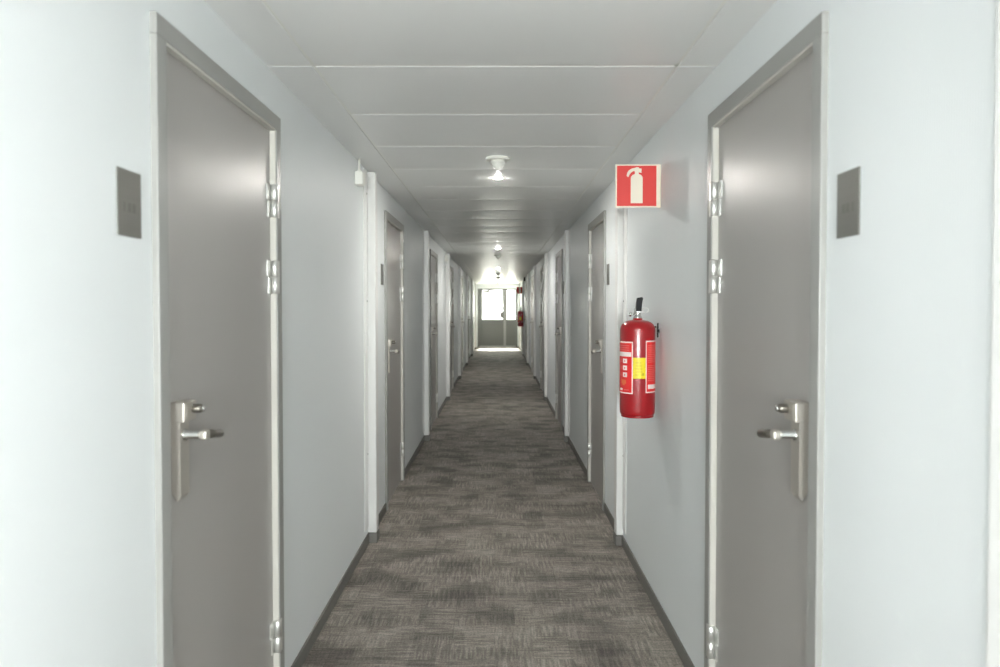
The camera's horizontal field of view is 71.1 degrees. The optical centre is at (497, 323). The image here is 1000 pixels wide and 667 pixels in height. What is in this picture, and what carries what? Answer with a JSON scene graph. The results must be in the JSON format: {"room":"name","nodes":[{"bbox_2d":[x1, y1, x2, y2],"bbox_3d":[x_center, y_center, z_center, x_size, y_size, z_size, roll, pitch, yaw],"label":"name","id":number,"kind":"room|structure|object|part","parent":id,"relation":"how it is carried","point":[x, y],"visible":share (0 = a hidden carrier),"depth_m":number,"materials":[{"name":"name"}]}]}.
{"room":"hotel corridor","nodes":[
{"label":"hotel corridor","id":0,"kind":"room"},
{"bbox_2d":[0,0,474,666],"bbox_3d":[-0.855,0.060,10.504,0.120,2.269,29.400,0,1,0],"label":"wall","id":1,"kind":"structure","parent":0,"point":[78,553],"depth_m":1.44,"materials":[{"name":"paint"}]},
{"bbox_2d":[116,166,140,238],"bbox_3d":[-0.793,-0.257,1.505,0.004,0.142,0.095,0,1,0],"label":"room sign","id":2,"kind":"object","parent":1,"relation":"attached to","point":[128,183],"visible":1,"depth_m":1.50,"materials":[{"name":"silver metal"}]},
{"bbox_2d":[149,11,284,666],"bbox_3d":[-0.793,0.334,2.078,0.153,2.115,0.915,0,1,0],"label":"door","id":3,"kind":"structure","parent":1,"relation":"in","point":[216,147],"depth_m":1.98,"materials":[{"name":"grey paint"}]},
{"bbox_3d":[-0.789,0.338,1.737,0.024,0.200,0.048,0,1,0],"label":"handle","id":4,"kind":"part","parent":3,"relation":"part of","materials":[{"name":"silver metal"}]},
{"bbox_3d":[-0.747,0.281,1.788,0.060,0.042,0.134,0,1,0],"label":"lever","id":5,"kind":"part","parent":3,"relation":"part of","materials":[{"name":"silver metal"}]},
{"bbox_2d":[355,158,364,186],"bbox_3d":[-0.771,-0.845,3.911,0.048,0.150,0.075,0,1,0],"label":"junction box","id":6,"kind":"object","parent":1,"relation":"attached to","point":[359,175],"visible":1,"depth_m":3.88,"materials":[{"name":"white plastic"}]},
{"bbox_2d":[363,168,379,542],"bbox_3d":[-0.766,0.213,4.238,0.060,2.256,0.184,0,1,0],"label":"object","id":7,"kind":"structure","parent":1,"relation":"attached to","point":[370,225],"depth_m":4.24,"materials":[{"name":"white paint"}]},
{"bbox_2d":[381,264,383,284],"bbox_3d":[-0.793,-0.334,4.792,0.004,0.142,0.095,0,1,0],"label":"room sign","id":8,"kind":"object","parent":1,"relation":"attached to","point":[382,265],"visible":1,"depth_m":4.79,"materials":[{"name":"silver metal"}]},
{"bbox_2d":[291,348,474,666],"bbox_3d":[-0.790,1.163,10.530,0.009,0.062,29.400,0,1,0],"label":"baseboard","id":9,"kind":"structure","parent":1,"relation":"attached to","point":[303,653],"depth_m":3.45,"materials":[{"name":"grey"}]},
{"bbox_2d":[384,210,404,510],"bbox_3d":[-0.793,0.257,5.365,0.153,2.115,0.915,0,1,0],"label":"door","id":10,"kind":"structure","parent":1,"relation":"in","point":[393,229],"depth_m":5.42,"materials":[{"name":"grey paint"}]},
{"bbox_3d":[-0.789,0.261,5.024,0.024,0.200,0.048,0,1,0],"label":"handle","id":11,"kind":"part","parent":10,"relation":"part of","materials":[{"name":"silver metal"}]},
{"bbox_3d":[-0.747,0.204,5.075,0.060,0.042,0.134,0,1,0],"label":"lever","id":12,"kind":"part","parent":10,"relation":"part of","materials":[{"name":"silver metal"}]},
{"bbox_2d":[422,229,429,440],"bbox_3d":[-0.766,0.137,7.482,0.060,2.256,0.184,0,1,0],"label":"trim","id":13,"kind":"structure","parent":1,"relation":"attached to","point":[425,233],"depth_m":7.49,"materials":[{"name":"white"}]},
{"bbox_2d":[430,249,437,429],"bbox_3d":[-0.793,0.181,8.614,0.153,2.115,0.915,0,1,0],"label":"door","id":14,"kind":"structure","parent":1,"relation":"in","point":[433,256],"depth_m":8.69,"materials":[{"name":"grey paint"}]},
{"bbox_2d":[446,254,449,400],"bbox_3d":[-0.766,0.061,10.726,0.060,2.256,0.184,0,1,0],"label":"trim","id":15,"kind":"structure","parent":1,"relation":"attached to","point":[448,255],"depth_m":10.73,"materials":[{"name":"white paint"}]},
{"bbox_2d":[450,266,454,391],"bbox_3d":[-0.793,0.105,11.863,0.153,2.115,0.915,0,1,0],"label":"door","id":16,"kind":"structure","parent":1,"relation":"in","point":[452,326],"depth_m":12.06,"materials":[{"name":"grey paint"}]},
{"bbox_2d":[458,266,460,378],"bbox_3d":[-0.766,-0.015,13.970,0.060,2.256,0.184,0,1,0],"label":"trim","id":17,"kind":"structure","parent":1,"relation":"attached to","point":[459,267],"depth_m":13.98,"materials":[{"name":"white paint"}]},
{"bbox_2d":[461,275,463,371],"bbox_3d":[-0.793,0.029,15.112,0.153,2.115,0.915,0,1,0],"label":"door","id":18,"kind":"structure","parent":1,"relation":"in","point":[462,321],"depth_m":15.36,"materials":[{"name":"grey paint"}]},
{"bbox_2d":[465,274,467,364],"bbox_3d":[-0.766,-0.091,17.215,0.060,2.256,0.184,0,1,0],"label":"trim","id":19,"kind":"structure","parent":1,"relation":"attached to","point":[466,275],"depth_m":17.22,"materials":[{"name":"white"}]},
{"bbox_2d":[468,281,469,360],"bbox_3d":[-0.793,-0.047,18.361,0.153,2.115,0.915,0,1,0],"label":"door","id":20,"kind":"structure","parent":1,"relation":"in","point":[468,281],"depth_m":18.76,"materials":[{"name":"grey paint"}]},
{"bbox_2d":[471,279,472,355],"bbox_3d":[-0.766,-0.167,20.459,0.060,2.256,0.184,0,1,0],"label":"trim","id":21,"kind":"structure","parent":1,"relation":"attached to","point":[471,279],"depth_m":20.47,"materials":[{"name":"white"}]},
{"bbox_2d":[474,283,475,348],"bbox_3d":[-0.766,-0.242,23.703,0.060,2.256,0.184,0,1,0],"label":"trim","id":22,"kind":"structure","parent":1,"relation":"attached to","point":[474,283],"depth_m":23.68,"materials":[{"name":"white"}]},
{"bbox_2d":[204,0,776,283],"bbox_3d":[-0.020,-1.097,10.477,1.790,0.054,29.400,0,1,0],"label":"ceiling","id":23,"kind":"structure","parent":0,"point":[421,92],"depth_m":2.62,"materials":[{"name":"white"}]},
{"bbox_2d":[486,155,509,169],"bbox_3d":[0.000,-0.885,3.880,0.136,0.068,0.136,0,1,0],"label":"smoke detector","id":24,"kind":"object","parent":23,"relation":"attached to","point":[497,161],"visible":1,"depth_m":3.85,"materials":[{"name":"white plastic"}]},
{"bbox_2d":[302,347,683,666],"bbox_3d":[-0.020,1.219,10.531,1.790,0.050,29.400,0,1,0],"label":"floor","id":25,"kind":"structure","parent":0,"point":[495,547],"depth_m":3.94,"materials":[{"name":"carpet"}]},
{"bbox_2d":[476,284,518,346],"bbox_3d":[-0.020,-0.310,25.260,1.790,2.318,0.120,0,1,0],"label":"wall","id":26,"kind":"structure","parent":0,"point":[478,286],"depth_m":25.18,"materials":[{"name":"paint"}]},
{"bbox_2d":[478,289,516,346],"bbox_3d":[-0.015,-0.199,25.183,1.430,2.100,0.178,0,1,0],"label":"door","id":27,"kind":"structure","parent":26,"relation":"in","point":[491,332],"depth_m":25.22,"materials":[{"name":"grey paint"}]},
{"bbox_2d":[520,0,996,666],"bbox_3d":[0.815,0.060,10.504,0.120,2.269,29.400,0,1,0],"label":"wall","id":28,"kind":"structure","parent":0,"point":[912,83],"depth_m":1.39,"materials":[{"name":"paint"}]},
{"bbox_2d":[519,283,519,348],"bbox_3d":[0.732,-0.242,23.683,0.048,2.256,0.184,0,1,0],"label":"trim","id":29,"kind":"structure","parent":28,"relation":"attached to","point":[519,283],"depth_m":23.70,"materials":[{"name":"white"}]},
{"bbox_2d":[517,287,521,293],"bbox_3d":[0.650,-0.972,20.597,0.210,0.200,0.032,0,1,0],"label":"fire extinguisher sign","id":30,"kind":"object","parent":28,"relation":"attached to","point":[519,289],"visible":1,"depth_m":20.58,"materials":[{"name":"red plastic"}]},
{"bbox_2d":[518,307,522,325],"bbox_3d":[0.662,-0.189,20.409,0.164,0.559,0.187,1,2,42],"label":"fire extinguisher","id":31,"kind":"object","parent":28,"relation":"attached to","point":[520,313],"visible":1,"depth_m":20.33,"materials":[{"name":"red paint"}]},
{"bbox_2d":[521,294,521,352],"bbox_3d":[0.753,-0.122,21.589,0.153,2.115,0.872,0,1,0],"label":"door","id":32,"kind":"structure","parent":28,"relation":"in","point":[521,294],"depth_m":22.01,"materials":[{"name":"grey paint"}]},
{"bbox_2d":[522,279,523,355],"bbox_3d":[0.732,-0.166,20.434,0.048,2.256,0.184,0,1,0],"label":"trim","id":33,"kind":"structure","parent":28,"relation":"attached to","point":[522,279],"depth_m":20.44,"materials":[{"name":"white paint"}]},
{"bbox_2d":[524,281,526,360],"bbox_3d":[0.753,-0.046,18.340,0.153,2.115,0.872,0,1,0],"label":"door","id":34,"kind":"structure","parent":28,"relation":"in","point":[526,281],"depth_m":18.69,"materials":[{"name":"grey paint"}]},
{"bbox_2d":[527,274,528,364],"bbox_3d":[0.732,-0.090,17.185,0.048,2.256,0.184,0,1,0],"label":"trim","id":35,"kind":"structure","parent":28,"relation":"attached to","point":[527,274],"depth_m":17.19,"materials":[{"name":"white paint"}]},
{"bbox_2d":[530,275,533,375],"bbox_3d":[0.753,0.030,15.091,0.153,2.115,0.872,0,1,0],"label":"door","id":36,"kind":"structure","parent":28,"relation":"in","point":[532,276],"depth_m":15.44,"materials":[{"name":"grey paint"}]},
{"bbox_2d":[533,266,535,378],"bbox_3d":[0.732,-0.014,13.935,0.048,2.256,0.184,0,1,0],"label":"trim","id":37,"kind":"structure","parent":28,"relation":"attached to","point":[534,373],"depth_m":13.94,"materials":[{"name":"white"}]},
{"bbox_2d":[539,265,543,394],"bbox_3d":[0.753,0.106,11.842,0.153,2.115,0.872,0,1,0],"label":"door","id":38,"kind":"structure","parent":28,"relation":"in","point":[541,326],"depth_m":11.97,"materials":[{"name":"grey paint"}]},
{"bbox_2d":[544,253,547,400],"bbox_3d":[0.732,0.062,10.686,0.048,2.256,0.184,0,1,0],"label":"trim","id":39,"kind":"structure","parent":28,"relation":"attached to","point":[545,254],"depth_m":10.70,"materials":[{"name":"white paint"}]},
{"bbox_2d":[555,249,562,429],"bbox_3d":[0.753,0.182,8.593,0.153,2.115,0.872,0,1,0],"label":"door","id":40,"kind":"structure","parent":28,"relation":"in","point":[559,256],"depth_m":8.66,"materials":[{"name":"grey paint"}]},
{"bbox_2d":[564,229,569,441],"bbox_3d":[0.732,0.138,7.437,0.048,2.256,0.184,0,1,0],"label":"trim","id":41,"kind":"structure","parent":28,"relation":"attached to","point":[567,232],"depth_m":7.44,"materials":[{"name":"white"}]},
{"bbox_2d":[587,210,605,510],"bbox_3d":[0.753,0.258,5.343,0.153,2.115,0.872,0,1,0],"label":"door","id":42,"kind":"structure","parent":28,"relation":"in","point":[596,371],"depth_m":5.35,"materials":[{"name":"grey paint"}]},
{"bbox_3d":[0.749,0.261,5.024,0.024,0.200,0.048,0,1,0],"label":"handle","id":43,"kind":"part","parent":42,"relation":"part of","materials":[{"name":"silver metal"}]},
{"bbox_2d":[520,348,694,666],"bbox_3d":[0.750,1.163,10.530,0.009,0.062,29.400,0,1,0],"label":"baseboard","id":44,"kind":"structure","parent":28,"relation":"attached to","point":[682,653],"depth_m":3.47,"materials":[{"name":"grey"}]},
{"bbox_2d":[607,264,608,284],"bbox_3d":[0.753,-0.334,4.792,0.004,0.142,0.095,0,1,0],"label":"room sign","id":45,"kind":"object","parent":28,"relation":"attached to","point":[607,264],"visible":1,"depth_m":4.78,"materials":[{"name":"silver metal"}]},
{"bbox_2d":[613,208,627,545],"bbox_3d":[0.732,0.214,4.188,0.048,2.256,0.184,0,1,0],"label":"trim","id":46,"kind":"structure","parent":28,"relation":"attached to","point":[621,214],"depth_m":4.20,"materials":[{"name":"white"}]},
{"bbox_2d":[615,164,660,207],"bbox_3d":[0.650,-0.637,3.260,0.210,0.200,0.032,0,1,0],"label":"fire extinguisher sign","id":47,"kind":"object","parent":28,"relation":"attached to","point":[636,185],"visible":1,"depth_m":3.25,"materials":[{"name":"red plastic"}]},
{"bbox_2d":[620,297,658,418],"bbox_3d":[0.662,0.157,3.292,0.164,0.559,0.187,1,2,42],"label":"fire extinguisher","id":48,"kind":"object","parent":28,"relation":"attached to","point":[637,335],"visible":1,"depth_m":3.22,"materials":[{"name":"red paint"}]},
{"bbox_3d":[0.659,-0.090,3.283,0.033,0.066,0.052,0,1,0],"label":"lever","id":49,"kind":"part","parent":48,"relation":"part of","materials":[{"name":"black plastic"}]},
{"bbox_2d":[704,11,828,666],"bbox_3d":[0.753,0.335,2.056,0.153,2.115,0.872,0,1,0],"label":"door","id":50,"kind":"structure","parent":28,"relation":"in","point":[768,140],"depth_m":1.96,"materials":[{"name":"grey paint"}]},
{"bbox_3d":[0.707,0.281,1.788,0.060,0.042,0.134,0,1,0],"label":"lever","id":51,"kind":"part","parent":50,"relation":"part of","materials":[{"name":"silver metal"}]},
{"bbox_3d":[0.749,0.338,1.737,0.024,0.200,0.048,0,1,0],"label":"handle","id":52,"kind":"part","parent":50,"relation":"part of","materials":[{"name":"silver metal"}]},
{"bbox_2d":[837,166,860,238],"bbox_3d":[0.753,-0.257,1.505,0.004,0.142,0.095,0,1,0],"label":"room sign","id":53,"kind":"object","parent":28,"relation":"attached to","point":[848,182],"visible":1,"depth_m":1.50,"materials":[{"name":"silver metal"}]},
{"bbox_2d":[986,0,999,666],"bbox_3d":[0.732,0.289,0.982,0.048,2.256,0.088,0,1,0],"label":"trim","id":54,"kind":"structure","parent":28,"relation":"attached to","point":[993,573],"depth_m":1.00,"materials":[{"name":"white"}]}
]}

